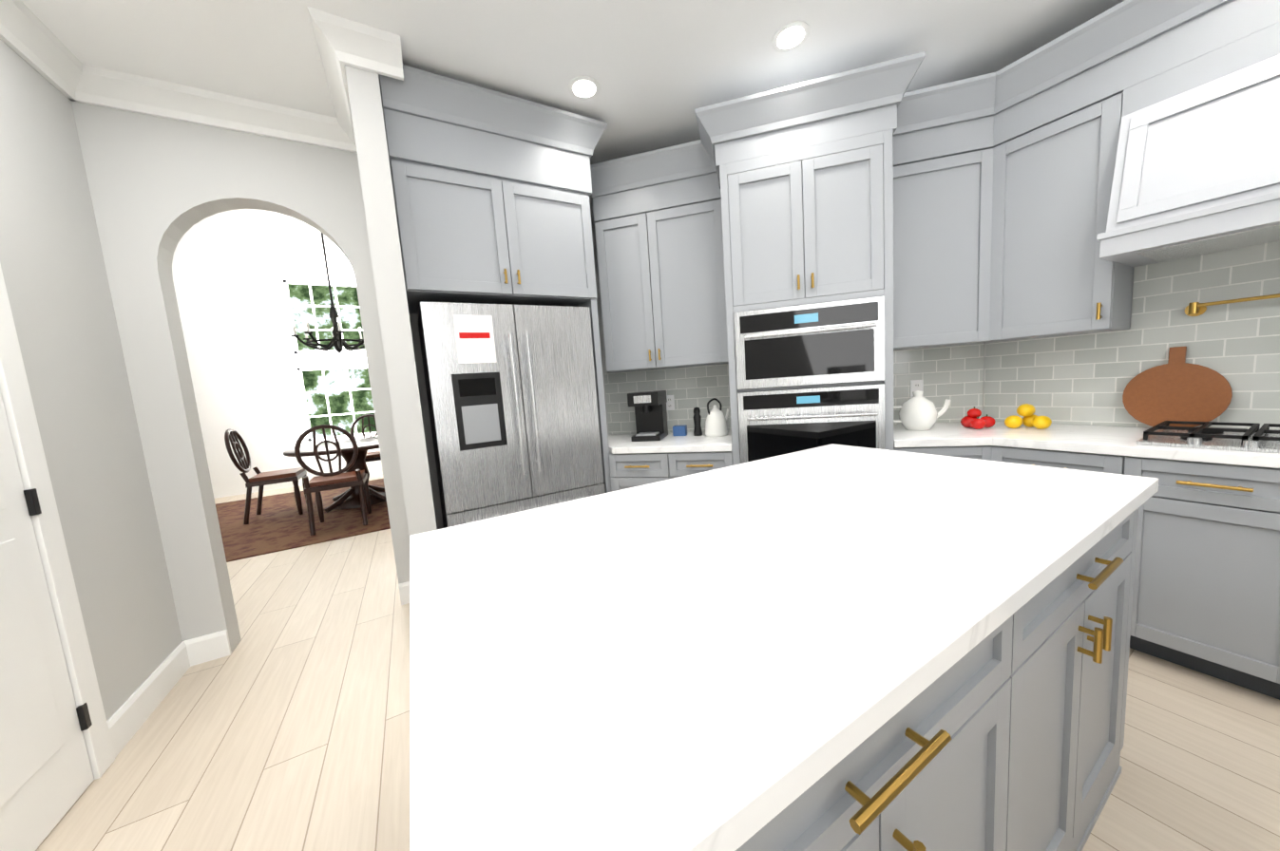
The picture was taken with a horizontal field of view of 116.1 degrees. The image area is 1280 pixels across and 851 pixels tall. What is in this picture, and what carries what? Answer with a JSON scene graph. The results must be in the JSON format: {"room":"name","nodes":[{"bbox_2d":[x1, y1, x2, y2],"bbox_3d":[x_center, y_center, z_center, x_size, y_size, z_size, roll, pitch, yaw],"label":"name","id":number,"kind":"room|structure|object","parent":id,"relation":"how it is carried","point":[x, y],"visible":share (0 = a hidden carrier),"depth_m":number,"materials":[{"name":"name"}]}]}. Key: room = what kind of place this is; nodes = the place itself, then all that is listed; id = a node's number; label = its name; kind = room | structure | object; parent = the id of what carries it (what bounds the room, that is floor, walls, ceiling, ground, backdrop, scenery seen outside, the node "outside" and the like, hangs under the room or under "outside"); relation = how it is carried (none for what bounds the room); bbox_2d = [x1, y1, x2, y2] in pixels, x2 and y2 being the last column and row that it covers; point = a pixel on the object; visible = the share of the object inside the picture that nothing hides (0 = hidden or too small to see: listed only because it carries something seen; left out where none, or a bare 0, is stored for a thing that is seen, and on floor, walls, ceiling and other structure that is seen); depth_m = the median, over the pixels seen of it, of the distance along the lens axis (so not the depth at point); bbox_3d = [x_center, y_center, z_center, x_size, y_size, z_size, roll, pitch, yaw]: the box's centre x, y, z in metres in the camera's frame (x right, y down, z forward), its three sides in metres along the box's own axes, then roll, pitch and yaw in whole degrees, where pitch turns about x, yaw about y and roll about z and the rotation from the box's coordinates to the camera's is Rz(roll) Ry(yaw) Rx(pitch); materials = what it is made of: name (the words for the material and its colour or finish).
{"room":"kitchen","nodes":[
{"label":"kitchen","id":0,"kind":"room"},
{"bbox_2d":[0,38,182,721],"bbox_3d":[-0.627,0.067,-1.406,0.140,2.870,7.940,-8,7,-29],"label":"wall","id":1,"kind":"structure","parent":0,"point":[55,279],"depth_m":1.65,"materials":[{"name":"paint"}]},
{"bbox_2d":[0,264,114,850],"bbox_3d":[-1.849,0.262,1.012,0.070,2.140,1.000,-8,7,-29],"label":"door","id":2,"kind":"structure","parent":1,"relation":"in","point":[57,756],"depth_m":1.33,"materials":[{"name":"white wood"}]},
{"bbox_2d":[0,0,212,758],"bbox_3d":[-0.479,0.056,-1.403,0.120,2.870,7.800,-8,7,-29],"label":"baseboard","id":3,"kind":"structure","parent":1,"relation":"attached to","point":[30,38],"depth_m":1.69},
{"bbox_2d":[171,209,382,498],"bbox_3d":[-5.668,-1.303,6.581,4.150,4.600,0.140,-8,7,-29],"label":"wall","id":4,"kind":"structure","parent":0,"point":[226,265],"depth_m":6.23,"materials":[{"name":"white paint"}]},
{"bbox_2d":[272,272,377,446],"bbox_3d":[-5.066,-1.109,6.871,1.570,2.830,0.100,-8,7,-29],"label":"window frames","id":5,"kind":"structure","parent":4,"relation":"in","point":[298,391],"depth_m":6.59,"materials":[{"name":"white wood"}]},
{"bbox_2d":[71,101,607,652],"bbox_3d":[-1.353,-0.317,2.659,2.957,2.870,0.140,-8,7,-29],"label":"wall","id":6,"kind":"structure","parent":0,"point":[159,187],"depth_m":2.05,"materials":[{"name":"paint"}]},
{"bbox_2d":[95,6,409,660],"bbox_3d":[-1.740,-0.207,1.891,0.990,2.870,0.816,-8,7,-29],"label":"baseboard","id":7,"kind":"structure","parent":6,"relation":"attached to","point":[124,91],"depth_m":1.96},
{"bbox_2d":[344,65,437,535],"bbox_3d":[-1.302,-0.271,2.194,0.120,2.870,0.720,-8,7,-29],"label":"wall","id":8,"kind":"structure","parent":0,"point":[372,146],"depth_m":1.84,"materials":[{"name":"paint"}]},
{"bbox_2d":[20,0,1124,164],"bbox_3d":[1.231,-1.656,-0.531,4.600,0.100,8.080,-8,7,-29],"label":"ceiling","id":9,"kind":"structure","parent":0,"point":[659,71],"depth_m":1.84,"materials":[{"name":"paint"}]},
{"bbox_2d":[568,76,600,100],"bbox_3d":[-0.294,-1.777,2.106,0.168,0.006,0.168,-9,8,-38],"label":"recessed light","id":10,"kind":"object","parent":9,"relation":"in","point":[582,87],"depth_m":2.10,"materials":[{"name":"white plastic"}]},
{"bbox_2d":[771,20,810,52],"bbox_3d":[0.708,-1.823,1.876,0.168,0.006,0.168,-9,8,-38],"label":"recessed light","id":11,"kind":"object","parent":9,"relation":"in","point":[791,36],"depth_m":1.87,"materials":[{"name":"white plastic"}]},
{"bbox_2d":[603,364,687,444],"bbox_3d":[0.211,-0.190,3.067,0.704,0.489,0.704,-8,7,-29],"label":"backsplash","id":12,"kind":"structure","parent":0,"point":[621,417],"depth_m":3.10,"materials":[{"name":"grey tile"}]},
{"bbox_2d":[35,474,1279,850],"bbox_3d":[-1.498,1.292,1.710,7.790,0.100,14.340,-8,7,-29],"label":"floor","id":13,"kind":"structure","parent":0,"point":[284,727],"depth_m":1.46,"materials":[{"name":"beige wood"}]},
{"bbox_2d":[215,478,390,562],"bbox_3d":[-4.172,1.073,5.005,2.650,0.012,3.150,-8,7,-29],"label":"dining rug","id":14,"kind":"object","parent":13,"relation":"on","point":[278,524],"visible":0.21,"depth_m":4.44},
{"bbox_2d":[224,428,306,524],"bbox_3d":[-4.477,0.549,4.823,0.597,1.104,0.510,-8,7,-29],"label":"dining chair","id":15,"kind":"object","parent":14,"relation":"on","point":[260,480],"visible":0.92,"depth_m":4.70,"materials":[{"name":"brown wood"}]},
{"bbox_2d":[294,424,371,535],"bbox_3d":[-3.248,0.523,4.259,0.510,1.104,0.597,-8,7,-29],"label":"dining chair","id":16,"kind":"object","parent":14,"relation":"on","point":[340,478],"visible":1,"depth_m":4.09,"materials":[{"name":"brown wood"}]},
{"bbox_2d":[283,437,386,513],"bbox_3d":[-3.666,0.615,5.179,1.360,0.785,1.360,-8,7,-29],"label":"round dining table","id":17,"kind":"object","parent":14,"relation":"on","point":[349,499],"visible":0.54,"depth_m":5.03,"materials":[{"name":"brown wood"}]},
{"bbox_2d":[350,414,381,462],"bbox_3d":[-4.108,0.386,6.110,0.510,1.104,0.597,-8,7,-29],"label":"dining chair","id":18,"kind":"object","parent":14,"relation":"on","point":[372,456],"visible":0.27,"depth_m":6.20,"materials":[{"name":"brown wood"}]},
{"bbox_2d":[418,302,604,528],"bbox_3d":[-0.771,0.206,2.522,0.900,1.780,0.697,-8,7,-29],"label":"refrigerator","id":19,"kind":"object","parent":13,"relation":"on","point":[511,396],"visible":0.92,"depth_m":2.20,"materials":[{"name":"silver metal"}]},
{"bbox_2d":[601,448,732,493],"bbox_3d":[0.379,0.574,2.616,1.026,0.868,0.562,-8,7,-29],"label":"base cabinet","id":20,"kind":"object","parent":13,"relation":"on","point":[620,472],"depth_m":2.51,"materials":[{"name":"grey paint"}]},
{"bbox_2d":[599,433,732,463],"bbox_3d":[0.219,0.102,2.831,0.980,0.040,1.165,-8,7,-29],"label":"countertop","id":21,"kind":"structure","parent":20,"relation":"on","point":[663,451],"depth_m":2.49,"materials":[{"name":"white stone"}]},
{"bbox_2d":[627,390,668,441],"bbox_3d":[0.062,-0.073,2.819,0.210,0.330,0.297,-2,6,15],"label":"coffee maker","id":22,"kind":"object","parent":21,"relation":"on","point":[651,415],"visible":1,"depth_m":2.80,"materials":[{"name":"plastic"}]},
{"bbox_2d":[672,424,687,436],"bbox_3d":[0.288,0.036,2.869,0.090,0.070,0.080,-2,6,15],"label":"box","id":23,"kind":"object","parent":21,"relation":"on","point":[679,430],"visible":1,"depth_m":2.83,"materials":[{"name":"blue cardboard"}]},
{"bbox_2d":[693,407,702,436],"bbox_3d":[0.404,-0.031,2.809,0.060,0.200,0.058,-8,7,-29],"label":"pepper mill","id":24,"kind":"object","parent":21,"relation":"on","point":[697,430],"visible":1,"depth_m":2.79,"materials":[{"name":"plastic"}]},
{"bbox_2d":[704,398,729,437],"bbox_3d":[0.537,-0.062,2.745,0.208,0.257,0.158,-8,7,-29],"label":"kettle","id":25,"kind":"object","parent":21,"relation":"on","point":[716,422],"visible":1,"depth_m":2.69,"materials":[{"name":"ceramic"}]},
{"bbox_2d":[683,140,789,465],"bbox_3d":[0.618,-0.301,2.610,0.475,2.570,0.475,-8,7,-29],"label":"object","id":26,"kind":"object","parent":13,"relation":"on","point":[716,379],"depth_m":2.53,"materials":[{"name":"grey paint"}]},
{"bbox_2d":[789,384,812,389],"bbox_3d":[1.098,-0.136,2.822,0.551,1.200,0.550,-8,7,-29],"label":"oven cabinet","id":27,"kind":"object","parent":13,"relation":"on","point":[805,386],"depth_m":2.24,"materials":[{"name":"grey paint"}]},
{"bbox_2d":[733,296,884,389],"bbox_3d":[0.980,-0.471,2.441,0.754,0.431,0.671,-2,6,15],"label":"built-in microwave","id":28,"kind":"object","parent":27,"relation":"in","point":[842,341],"visible":0.98,"depth_m":2.16,"materials":[{"name":"silver metal"}]},
{"bbox_2d":[737,383,885,463],"bbox_3d":[1.022,0.132,2.505,0.754,0.742,0.671,-2,6,15],"label":"wall oven","id":29,"kind":"object","parent":27,"relation":"in","point":[776,423],"visible":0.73,"depth_m":2.21,"materials":[{"name":"silver metal"}]},
{"bbox_2d":[812,102,937,450],"bbox_3d":[1.389,-0.333,2.398,0.476,2.570,0.476,-8,7,-29],"label":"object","id":30,"kind":"object","parent":13,"relation":"on","point":[908,370],"depth_m":2.24,"materials":[{"name":"grey paint"}]},
{"bbox_2d":[736,508,1138,850],"bbox_3d":[0.467,0.712,1.141,1.798,0.894,0.975,-8,7,-29],"label":"kitchen island","id":31,"kind":"object","parent":13,"relation":"on","point":[1007,735],"visible":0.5,"depth_m":0.73,"materials":[{"name":"grey paint"}]},
{"bbox_2d":[409,443,1158,850],"bbox_3d":[0.419,0.245,1.116,1.850,0.040,1.010,-8,7,-29],"label":"island countertop","id":32,"kind":"structure","parent":31,"relation":"on","point":[731,659],"depth_m":0.60,"materials":[{"name":"white stone"}]},
{"bbox_2d":[896,444,991,460],"bbox_3d":[1.682,0.502,2.425,0.760,0.868,0.760,-8,7,-29],"label":"base cabinet","id":33,"kind":"object","parent":13,"relation":"on","point":[899,448],"depth_m":2.08,"materials":[{"name":"grey paint"}]},
{"bbox_2d":[991,459,1150,651],"bbox_3d":[2.176,0.510,2.019,0.670,0.868,0.541,-8,7,-29],"label":"base cabinet","id":34,"kind":"object","parent":13,"relation":"on","point":[1141,534],"depth_m":1.66,"materials":[{"name":"grey paint"}]},
{"bbox_2d":[1139,475,1279,695],"bbox_3d":[2.408,0.536,1.625,0.661,0.868,0.495,-8,7,-29],"label":"base cabinet","id":35,"kind":"object","parent":13,"relation":"on","point":[1212,549],"depth_m":1.50,"materials":[{"name":"grey paint"}]},
{"bbox_2d":[896,421,1279,486],"bbox_3d":[2.140,0.087,1.702,0.949,0.040,2.416,-8,7,-29],"label":"countertop","id":36,"kind":"structure","parent":35,"relation":"on","point":[1110,448],"depth_m":1.75,"materials":[{"name":"white stone"}]},
{"bbox_2d":[893,390,950,430],"bbox_3d":[1.671,-0.094,2.396,0.240,0.235,0.240,-8,7,-29],"label":"teapot","id":37,"kind":"object","parent":36,"relation":"on","point":[918,411],"visible":0.88,"depth_m":2.35,"materials":[{"name":"ceramic"}]},
{"bbox_2d":[960,406,995,429],"bbox_3d":[1.947,-0.049,2.320,0.199,0.123,0.172,-8,7,-29],"label":"tomatoes","id":38,"kind":"object","parent":36,"relation":"on","point":[971,419],"visible":1,"depth_m":2.28,"materials":[{"name":"red plant"}]},
{"bbox_2d":[1004,403,1051,429],"bbox_3d":[2.128,-0.052,2.180,0.184,0.132,0.182,-8,7,-29],"label":"lemons","id":39,"kind":"object","parent":36,"relation":"on","point":[1030,418],"visible":0.98,"depth_m":2.17,"materials":[{"name":"yellow food"}]},
{"bbox_2d":[1122,346,1232,427],"bbox_3d":[2.514,-0.175,1.879,0.058,0.384,0.310,-8,7,-29],"label":"round cutting board","id":40,"kind":"object","parent":36,"relation":"on","point":[1176,388],"visible":0.9,"depth_m":1.86,"materials":[{"name":"brown wood"}]},
{"bbox_2d":[1135,420,1279,453],"bbox_3d":[2.453,0.047,1.442,0.502,0.047,0.760,-8,7,-29],"label":"gas cooktop","id":41,"kind":"object","parent":36,"relation":"in","point":[1264,438],"visible":1,"depth_m":1.58,"materials":[{"name":"silver metal"}]},
{"bbox_2d":[1267,585,1279,700],"bbox_3d":[2.610,0.559,1.274,0.661,0.868,0.554,-8,7,-29],"label":"base cabinet","id":42,"kind":"object","parent":13,"relation":"on","point":[1274,661],"depth_m":1.40,"materials":[{"name":"grey paint"}]},
{"bbox_2d":[589,194,984,453],"bbox_3d":[0.942,-0.506,2.906,3.050,2.870,0.140,-2,6,15],"label":"wall","id":43,"kind":"structure","parent":0,"point":[601,329],"depth_m":3.11,"materials":[{"name":"paint"}]},
{"bbox_2d":[379,64,622,315],"bbox_3d":[-0.822,-1.236,2.411,1.131,0.990,0.703,-8,7,-29],"label":"upper cabinet","id":44,"kind":"object","parent":43,"relation":"attached to","point":[492,189],"depth_m":2.14,"materials":[{"name":"grey paint"}]},
{"bbox_2d":[590,178,652,376],"bbox_3d":[-0.048,-0.978,2.838,0.498,1.160,0.542,-8,7,-29],"label":"upper cabinet","id":45,"kind":"object","parent":43,"relation":"attached to","point":[627,333],"depth_m":2.69,"materials":[{"name":"grey paint"}]},
{"bbox_2d":[603,143,698,182],"bbox_3d":[0.119,-1.639,2.679,0.908,0.160,0.908,-8,7,-29],"label":"crown molding","id":46,"kind":"structure","parent":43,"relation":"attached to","point":[638,167],"depth_m":2.50,"materials":[{"name":"grey paint"}]},
{"bbox_2d":[641,159,706,368],"bbox_3d":[0.332,-0.994,2.734,0.633,1.160,0.590,-8,7,-29],"label":"upper cabinet","id":47,"kind":"object","parent":43,"relation":"attached to","point":[669,200],"depth_m":2.60,"materials":[{"name":"grey paint"}]},
{"bbox_2d":[725,76,884,315],"bbox_3d":[0.945,-1.142,2.417,0.984,0.905,0.983,-8,7,-29],"label":"upper cabinet","id":48,"kind":"object","parent":43,"relation":"attached to","point":[807,177],"depth_m":2.10,"materials":[{"name":"grey paint"}]},
{"bbox_2d":[683,51,941,159],"bbox_3d":[0.854,-1.640,2.161,1.024,0.150,1.024,-8,7,-29],"label":"crown molding","id":49,"kind":"structure","parent":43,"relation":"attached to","point":[884,83],"depth_m":2.03,"materials":[{"name":"grey paint"}]},
{"bbox_2d":[911,71,998,117],"bbox_3d":[1.644,-1.707,2.306,0.801,0.160,0.673,-8,7,-29],"label":"crown molding","id":50,"kind":"structure","parent":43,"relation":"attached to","point":[949,90],"depth_m":2.04,"materials":[{"name":"grey paint"}]},
{"bbox_2d":[915,79,1006,349],"bbox_3d":[1.680,-1.050,2.361,0.641,1.160,0.689,-8,7,-29],"label":"upper cabinet","id":51,"kind":"object","parent":43,"relation":"attached to","point":[961,143],"depth_m":2.18,"materials":[{"name":"grey paint"}]},
{"bbox_2d":[937,345,987,429],"bbox_3d":[1.836,-0.258,2.620,0.495,0.489,0.494,-8,7,-29],"label":"backsplash","id":52,"kind":"structure","parent":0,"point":[960,368],"depth_m":2.55,"materials":[{"name":"grey tile"}]},
{"bbox_2d":[982,241,1274,427],"bbox_3d":[3.637,-0.394,0.070,0.140,2.870,6.297,-8,7,-29],"label":"wall","id":53,"kind":"structure","parent":0,"point":[988,341],"depth_m":2.16,"materials":[{"name":"paint"}]},
{"bbox_2d":[1002,49,1139,345],"bbox_3d":[2.118,-1.048,2.049,0.385,1.160,0.489,-8,7,-29],"label":"upper cabinet","id":54,"kind":"object","parent":53,"relation":"attached to","point":[1029,213],"depth_m":1.93,"materials":[{"name":"grey paint"}]},
{"bbox_2d":[1097,0,1279,247],"bbox_3d":[2.420,-1.123,1.373,0.509,0.610,0.970,-8,7,-29],"label":"range hood","id":55,"kind":"object","parent":53,"relation":"attached to","point":[1191,149],"depth_m":1.53,"materials":[{"name":"grey paint"}]},
{"bbox_2d":[1184,293,1279,316],"bbox_3d":[2.583,-0.496,1.627,0.120,0.091,0.448,-8,7,-29],"label":"pot filler","id":56,"kind":"object","parent":53,"relation":"attached to","point":[1194,309],"visible":1,"depth_m":1.75,"materials":[{"name":"gold metal"}]},
{"bbox_2d":[998,0,1264,106],"bbox_3d":[2.538,-1.643,1.117,0.437,0.160,2.643,-8,7,-29],"label":"crown molding","id":57,"kind":"structure","parent":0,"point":[1142,28],"depth_m":1.68,"materials":[{"name":"grey paint"}]},
{"bbox_3d":[-4.438,-3.473,3.909,4.430,0.100,5.740,-8,7,-29],"label":"ceiling","id":58,"kind":"structure","parent":0,"visible":0},
{"bbox_2d":[290,232,364,353],"bbox_3d":[-3.867,-2.225,4.875,0.860,2.658,0.864,-8,7,-29],"label":"chandelier","id":59,"kind":"object","parent":58,"relation":"hanging from","point":[337,342],"visible":0.83,"depth_m":4.92,"materials":[{"name":"black metal"}]},
{"label":"outside","id":60,"kind":"structure","parent":0,"visible":0},
{"bbox_2d":[287,284,376,438],"bbox_3d":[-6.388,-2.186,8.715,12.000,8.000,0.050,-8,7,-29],"label":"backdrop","id":61,"kind":"structure","parent":60,"point":[339,402],"depth_m":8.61,"materials":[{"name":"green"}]}
]}

